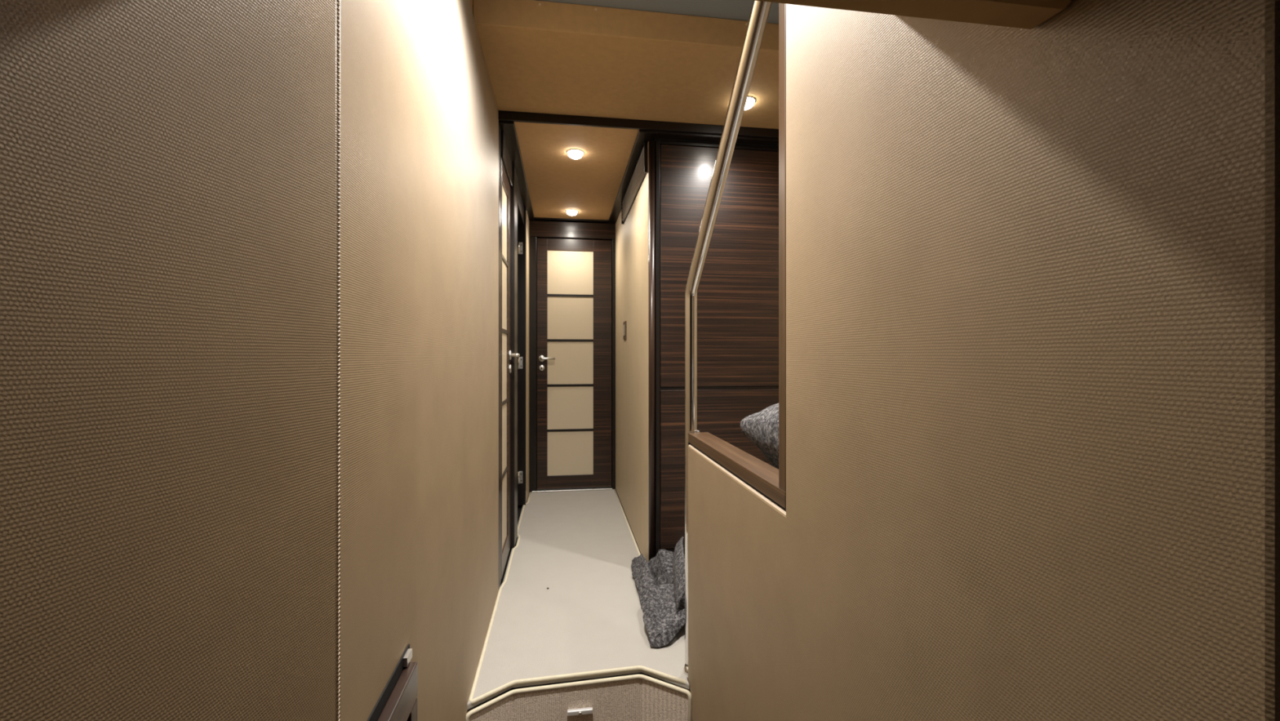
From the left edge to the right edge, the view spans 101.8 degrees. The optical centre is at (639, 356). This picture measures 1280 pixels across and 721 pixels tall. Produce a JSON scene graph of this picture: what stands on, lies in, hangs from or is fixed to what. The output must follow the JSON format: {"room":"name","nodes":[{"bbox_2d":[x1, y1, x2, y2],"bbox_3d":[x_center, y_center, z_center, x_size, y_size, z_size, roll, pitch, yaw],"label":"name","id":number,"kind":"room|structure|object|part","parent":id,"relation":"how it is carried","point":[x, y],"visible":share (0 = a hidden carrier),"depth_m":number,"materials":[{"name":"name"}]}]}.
{"room":"ship interior","nodes":[
{"label":"ship interior","id":0,"kind":"room"},
{"bbox_2d":[0,0,498,720],"bbox_3d":[-0.491,0.253,0.833,0.222,2.615,2.831,0,0,-2],"label":"wall","id":1,"kind":"structure","parent":0,"point":[249,249],"depth_m":0.51,"materials":[{"name":"leather"}]},
{"bbox_3d":[-0.460,0.253,0.030,0.049,2.615,1.241,0,0,6],"label":"fabric panel","id":2,"kind":"part","parent":1,"relation":"part of","materials":[{"name":"fabric"}]},
{"bbox_2d":[367,644,417,720],"bbox_3d":[-0.386,1.028,0.805,0.021,1.023,0.265,0,0,-8],"label":"door","id":3,"kind":"structure","parent":1,"relation":"in","point":[397,701],"depth_m":0.85,"materials":[{"name":"wood"}]},
{"bbox_3d":[-0.385,0.569,0.802,0.018,0.062,0.230,0,0,-8],"label":"rail","id":4,"kind":"part","parent":3,"relation":"part of","materials":[{"name":"brown wood"}]},
{"bbox_2d":[469,0,473,15],"bbox_3d":[-0.471,-1.102,1.103,0.042,0.088,1.120,0,0,-8],"label":"trim","id":5,"kind":"structure","parent":1,"relation":"attached to","point":[471,2],"depth_m":1.64,"materials":[{"name":"wood"}]},
{"bbox_2d":[498,124,519,589],"bbox_3d":[-0.664,0.002,2.579,0.120,2.017,0.674,0,0,-8],"label":"door","id":6,"kind":"structure","parent":1,"relation":"in","point":[508,177],"depth_m":2.61,"materials":[{"name":"brown wood"}]},
{"bbox_3d":[-0.646,0.002,2.277,0.066,2.017,0.072,0,0,-8],"label":"frame","id":7,"kind":"part","parent":6,"relation":"part of","materials":[{"name":"brown wood"}]},
{"bbox_3d":[-0.655,-0.631,2.476,0.013,0.330,0.260,0,0,-8],"label":"pane","id":8,"kind":"part","parent":6,"relation":"part of","materials":[{"name":"beige glass"}]},
{"bbox_3d":[-0.655,-0.288,2.476,0.013,0.321,0.260,0,0,-8],"label":"pane","id":9,"kind":"part","parent":6,"relation":"part of","materials":[{"name":"beige glass"}]},
{"bbox_3d":[-0.655,0.051,2.476,0.013,0.321,0.260,0,0,-8],"label":"pane","id":10,"kind":"part","parent":6,"relation":"part of","materials":[{"name":"beige glass"}]},
{"bbox_3d":[-0.655,0.389,2.476,0.013,0.321,0.260,0,0,-8],"label":"pane","id":11,"kind":"part","parent":6,"relation":"part of","materials":[{"name":"beige glass"}]},
{"bbox_3d":[-0.655,0.732,2.476,0.013,0.330,0.260,0,0,-8],"label":"pane","id":12,"kind":"part","parent":6,"relation":"part of","materials":[{"name":"beige glass"}]},
{"bbox_3d":[-0.660,-0.840,2.475,0.038,0.087,0.260,0,0,-8],"label":"rail","id":13,"kind":"part","parent":6,"relation":"part of","materials":[{"name":"brown wood"}]},
{"bbox_3d":[-0.660,0.948,2.475,0.038,0.101,0.260,0,0,-8],"label":"rail","id":14,"kind":"part","parent":6,"relation":"part of","materials":[{"name":"brown wood"}]},
{"bbox_3d":[-0.654,-0.005,2.668,0.030,0.048,0.048,0,0,-8],"label":"handle","id":15,"kind":"part","parent":6,"relation":"part of","materials":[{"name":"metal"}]},
{"bbox_3d":[-0.716,0.002,2.819,0.086,2.017,0.183,0,0,-8],"label":"frame","id":16,"kind":"part","parent":6,"relation":"part of","materials":[{"name":"brown wood"}]},
{"bbox_2d":[526,212,528,500],"bbox_3d":[-0.879,0.002,3.727,0.149,2.017,0.300,0,0,-8],"label":"wall","id":17,"kind":"structure","parent":0,"point":[527,219],"depth_m":3.71,"materials":[{"name":"wood"}]},
{"bbox_2d":[466,488,688,710],"bbox_3d":[0.077,1.018,2.806,1.528,0.024,2.402,0,0,-8],"label":"floor","id":18,"kind":"structure","parent":0,"point":[581,546],"depth_m":2.09,"materials":[{"name":"beige carpet"}]},
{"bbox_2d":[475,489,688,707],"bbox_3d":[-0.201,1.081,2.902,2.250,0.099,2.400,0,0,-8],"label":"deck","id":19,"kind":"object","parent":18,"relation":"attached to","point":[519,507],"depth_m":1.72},
{"bbox_2d":[655,139,778,555],"bbox_3d":[0.477,0.002,2.505,0.824,2.017,0.064,0,0,-8],"label":"wood wall panel","id":20,"kind":"object","parent":19,"relation":"on","point":[738,292],"visible":0.55,"depth_m":2.46,"materials":[{"name":"brown wood"}]},
{"bbox_3d":[0.491,-0.420,2.489,0.802,1.129,0.022,0,0,-8],"label":"door","id":21,"kind":"part","parent":20,"relation":"part of","materials":[{"name":"brown wood"}]},
{"bbox_3d":[0.490,-0.998,2.488,0.804,0.019,0.024,0,0,-8],"label":"rail","id":22,"kind":"part","parent":20,"relation":"part of","materials":[{"name":"brown wood"}]},
{"bbox_3d":[0.491,0.528,2.489,0.802,0.740,0.022,0,0,-8],"label":"door","id":23,"kind":"part","parent":20,"relation":"part of","materials":[{"name":"brown wood"}]},
{"bbox_2d":[631,536,684,647],"bbox_3d":[0.107,0.895,2.187,0.273,0.230,0.766,0,0,-8],"label":"cloth","id":24,"kind":"object","parent":18,"relation":"on","point":[660,582],"visible":0.91,"depth_m":2.01,"materials":[{"name":"grey fabric"}]},
{"bbox_3d":[0.694,0.650,1.144,0.803,0.719,1.660,0,0,-8],"label":"stairs","id":25,"kind":"structure","parent":18,"relation":"on","visible":0},
{"bbox_2d":[740,403,778,469],"bbox_3d":[0.438,0.170,1.193,0.282,0.247,0.433,0,0,-8],"label":"cloth","id":26,"kind":"object","parent":25,"relation":"on","point":[761,428],"visible":0.2,"depth_m":1.26,"materials":[{"name":"grey fabric"}]},
{"bbox_2d":[498,120,657,223],"bbox_3d":[-0.450,-1.029,3.121,0.820,0.042,1.673,0,0,-8],"label":"ceiling","id":27,"kind":"structure","parent":0,"point":[551,183],"depth_m":2.82,"materials":[{"name":"paint"}]},
{"bbox_2d":[565,209,577,215],"bbox_3d":[-0.480,-1.006,3.669,0.088,0.029,0.088,0,0,-8],"label":"recessed light","id":28,"kind":"object","parent":27,"relation":"in","point":[571,212],"visible":1,"depth_m":3.64,"materials":[{"name":"glass"}]},
{"bbox_2d":[566,149,584,159],"bbox_3d":[-0.324,-1.006,2.611,0.088,0.029,0.088,0,0,-8],"label":"recessed light","id":29,"kind":"object","parent":27,"relation":"in","point":[572,153],"visible":1,"depth_m":2.59,"materials":[{"name":"glass"}]},
{"bbox_2d":[475,26,778,128],"bbox_3d":[0.137,-1.070,2.052,1.770,0.030,0.580,0,0,-8],"label":"ceiling","id":30,"kind":"structure","parent":0,"point":[529,71],"depth_m":1.97,"materials":[{"name":"paint"}]},
{"bbox_2d":[744,96,755,110],"bbox_3d":[0.435,-1.040,2.154,0.088,0.029,0.088,0,0,-8],"label":"recessed light","id":31,"kind":"object","parent":30,"relation":"in","point":[750,101],"visible":0.48,"depth_m":2.13,"materials":[{"name":"glass"}]},
{"bbox_2d":[536,0,778,24],"bbox_3d":[0.260,-1.162,1.216,1.770,0.030,1.170,0,0,-8],"label":"ceiling","id":32,"kind":"structure","parent":0,"point":[738,10],"depth_m":1.71,"materials":[{"name":"beige paint"}]},
{"bbox_2d":[753,0,1072,29],"bbox_3d":[-0.094,-0.723,-0.166,1.006,0.909,1.500,0,0,-8],"label":"ceiling","id":33,"kind":"structure","parent":0,"point":[1021,14],"depth_m":0.40,"materials":[{"name":"paint"}]},
{"bbox_2d":[615,0,1279,720],"bbox_3d":[0.106,0.207,2.138,0.060,2.706,3.741,0,0,-8],"label":"wall","id":34,"kind":"structure","parent":0,"point":[1033,276],"depth_m":0.45,"materials":[{"name":"leather"}]},
{"bbox_2d":[622,320,626,339],"bbox_3d":[-0.099,-0.165,3.331,0.010,0.114,0.130,0,0,-8],"label":"switch plate","id":35,"kind":"object","parent":34,"relation":"attached to","point":[624,322],"visible":1,"depth_m":3.31,"materials":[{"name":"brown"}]},
{"bbox_2d":[473,0,778,53],"bbox_3d":[0.254,-1.100,1.766,1.583,0.094,0.018,0,0,-8],"label":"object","id":36,"kind":"structure","parent":34,"relation":"attached to","point":[521,15],"depth_m":1.71,"materials":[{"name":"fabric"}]},
{"bbox_2d":[621,142,647,224],"bbox_3d":[-0.043,-0.935,2.925,0.016,0.142,0.976,0,0,-8],"label":"air vent","id":37,"kind":"object","parent":34,"relation":"in","point":[640,171],"visible":1,"depth_m":2.78,"materials":[{"name":"brown wood"}]},
{"bbox_3d":[-0.113,-0.935,3.402,0.016,0.142,0.012,0,0,-8],"label":"frame","id":38,"kind":"part","parent":37,"relation":"part of","materials":[{"name":"brown wood"}]},
{"bbox_3d":[0.027,-0.935,2.448,0.016,0.142,0.012,0,0,-8],"label":"frame","id":39,"kind":"part","parent":37,"relation":"part of","materials":[{"name":"brown wood"}]},
{"bbox_2d":[497,110,778,146],"bbox_3d":[0.164,-1.046,2.386,1.580,0.077,0.071,0,0,-8],"label":"trim","id":40,"kind":"structure","parent":34,"relation":"attached to","point":[665,130],"depth_m":2.35,"materials":[{"name":"brown wood"}]},
{"bbox_2d":[648,140,655,560],"bbox_3d":[0.056,0.003,2.426,0.032,2.005,0.032,0,0,-8],"label":"trim","id":41,"kind":"structure","parent":34,"relation":"attached to","point":[651,144],"depth_m":2.41,"materials":[{"name":"brown wood"}]},
{"bbox_2d":[683,0,772,675],"bbox_3d":[0.229,0.002,1.225,0.050,2.014,0.943,0,0,-8],"label":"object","id":42,"kind":"object","parent":34,"relation":"attached to","point":[759,12],"visible":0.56,"depth_m":1.44,"materials":[{"name":"metal"}]},
{"bbox_2d":[688,3,786,511],"bbox_3d":[0.237,-0.069,1.286,0.065,2.156,0.730,0,0,-8],"label":"trim","id":43,"kind":"structure","parent":34,"relation":"attached to","point":[769,481],"depth_m":0.95,"materials":[{"name":"brown wood"}]},
{"bbox_3d":[0.237,0.256,1.287,0.065,0.030,0.726,0,0,-8],"label":"sill","id":44,"kind":"part","parent":43,"relation":"part of","materials":[{"name":"brown wood"}]},
{"bbox_3d":[0.288,-0.453,0.943,0.065,1.388,0.029,0,0,-8],"label":"post","id":45,"kind":"part","parent":43,"relation":"part of","materials":[{"name":"brown wood"}]},
{"bbox_3d":[-0.047,1.575,0.322,1.600,0.030,2.850,0,0,-8],"label":"floor","id":46,"kind":"structure","parent":0,"visible":0},
{"bbox_2d":[466,674,691,720],"bbox_3d":[-0.180,1.291,1.596,0.670,0.534,0.122,0,0,-8],"label":"step","id":47,"kind":"structure","parent":46,"relation":"on","point":[633,697],"depth_m":1.63,"materials":[{"name":"carpet"}]},
{"bbox_3d":[-0.187,1.111,1.626,0.080,0.015,0.014,0,0,-8],"label":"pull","id":48,"kind":"part","parent":47,"relation":"part of","materials":[{"name":"metal"}]},
{"bbox_3d":[-1.230,-0.022,3.541,0.599,2.065,0.035,0,0,-8],"label":"wall","id":49,"kind":"structure","parent":0,"visible":0},
{"bbox_2d":[517,183,526,505],"bbox_3d":[-1.080,0.002,3.202,0.697,2.017,0.678,0,0,-8],"label":"door","id":50,"kind":"structure","parent":49,"relation":"in","point":[522,211],"depth_m":3.52,"materials":[{"name":"brown wood"}]},
{"bbox_3d":[-0.575,-0.012,3.999,0.930,2.085,0.040,0,0,-8],"label":"wall","id":51,"kind":"structure","parent":0,"visible":0},
{"bbox_2d":[528,220,615,492],"bbox_3d":[-0.507,0.002,3.922,0.643,2.016,0.102,0,0,-8],"label":"door","id":52,"kind":"structure","parent":51,"relation":"in","point":[572,264],"depth_m":3.92,"materials":[{"name":"brown wood"}]},
{"bbox_3d":[-0.801,0.061,3.895,0.052,1.897,0.070,0,0,-8],"label":"frame","id":53,"kind":"part","parent":52,"relation":"part of","materials":[{"name":"brown wood"}]},
{"bbox_3d":[-0.733,0.018,3.874,0.048,0.048,0.030,0,0,-8],"label":"handle","id":54,"kind":"part","parent":52,"relation":"part of","materials":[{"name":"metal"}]},
{"bbox_3d":[-0.684,0.018,3.855,0.108,0.017,0.022,0,0,-8],"label":"lever","id":55,"kind":"part","parent":52,"relation":"part of","materials":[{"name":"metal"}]},
{"bbox_3d":[-0.527,-0.840,3.939,0.343,0.087,0.038,0,0,-8],"label":"rail","id":56,"kind":"part","parent":52,"relation":"part of","materials":[{"name":"brown wood"}]},
{"bbox_3d":[-0.527,0.948,3.939,0.343,0.101,0.038,0,0,-8],"label":"rail","id":57,"kind":"part","parent":52,"relation":"part of","materials":[{"name":"brown wood"}]},
{"bbox_3d":[-0.526,-0.631,3.934,0.343,0.330,0.013,0,0,-8],"label":"pane","id":58,"kind":"part","parent":52,"relation":"part of","materials":[{"name":"beige glass"}]},
{"bbox_3d":[-0.526,-0.288,3.934,0.343,0.321,0.013,0,0,-8],"label":"pane","id":59,"kind":"part","parent":52,"relation":"part of","materials":[{"name":"beige glass"}]},
{"bbox_3d":[-0.526,0.051,3.934,0.343,0.321,0.013,0,0,-8],"label":"pane","id":60,"kind":"part","parent":52,"relation":"part of","materials":[{"name":"beige glass"}]},
{"bbox_3d":[-0.526,0.389,3.934,0.343,0.321,0.013,0,0,-8],"label":"pane","id":61,"kind":"part","parent":52,"relation":"part of","materials":[{"name":"beige glass"}]},
{"bbox_3d":[-0.526,0.732,3.934,0.343,0.330,0.013,0,0,-8],"label":"pane","id":62,"kind":"part","parent":52,"relation":"part of","materials":[{"name":"beige glass"}]},
{"bbox_3d":[-0.203,0.061,3.983,0.024,1.897,0.070,0,0,-8],"label":"frame","id":63,"kind":"part","parent":52,"relation":"part of","materials":[{"name":"brown wood"}]}
]}

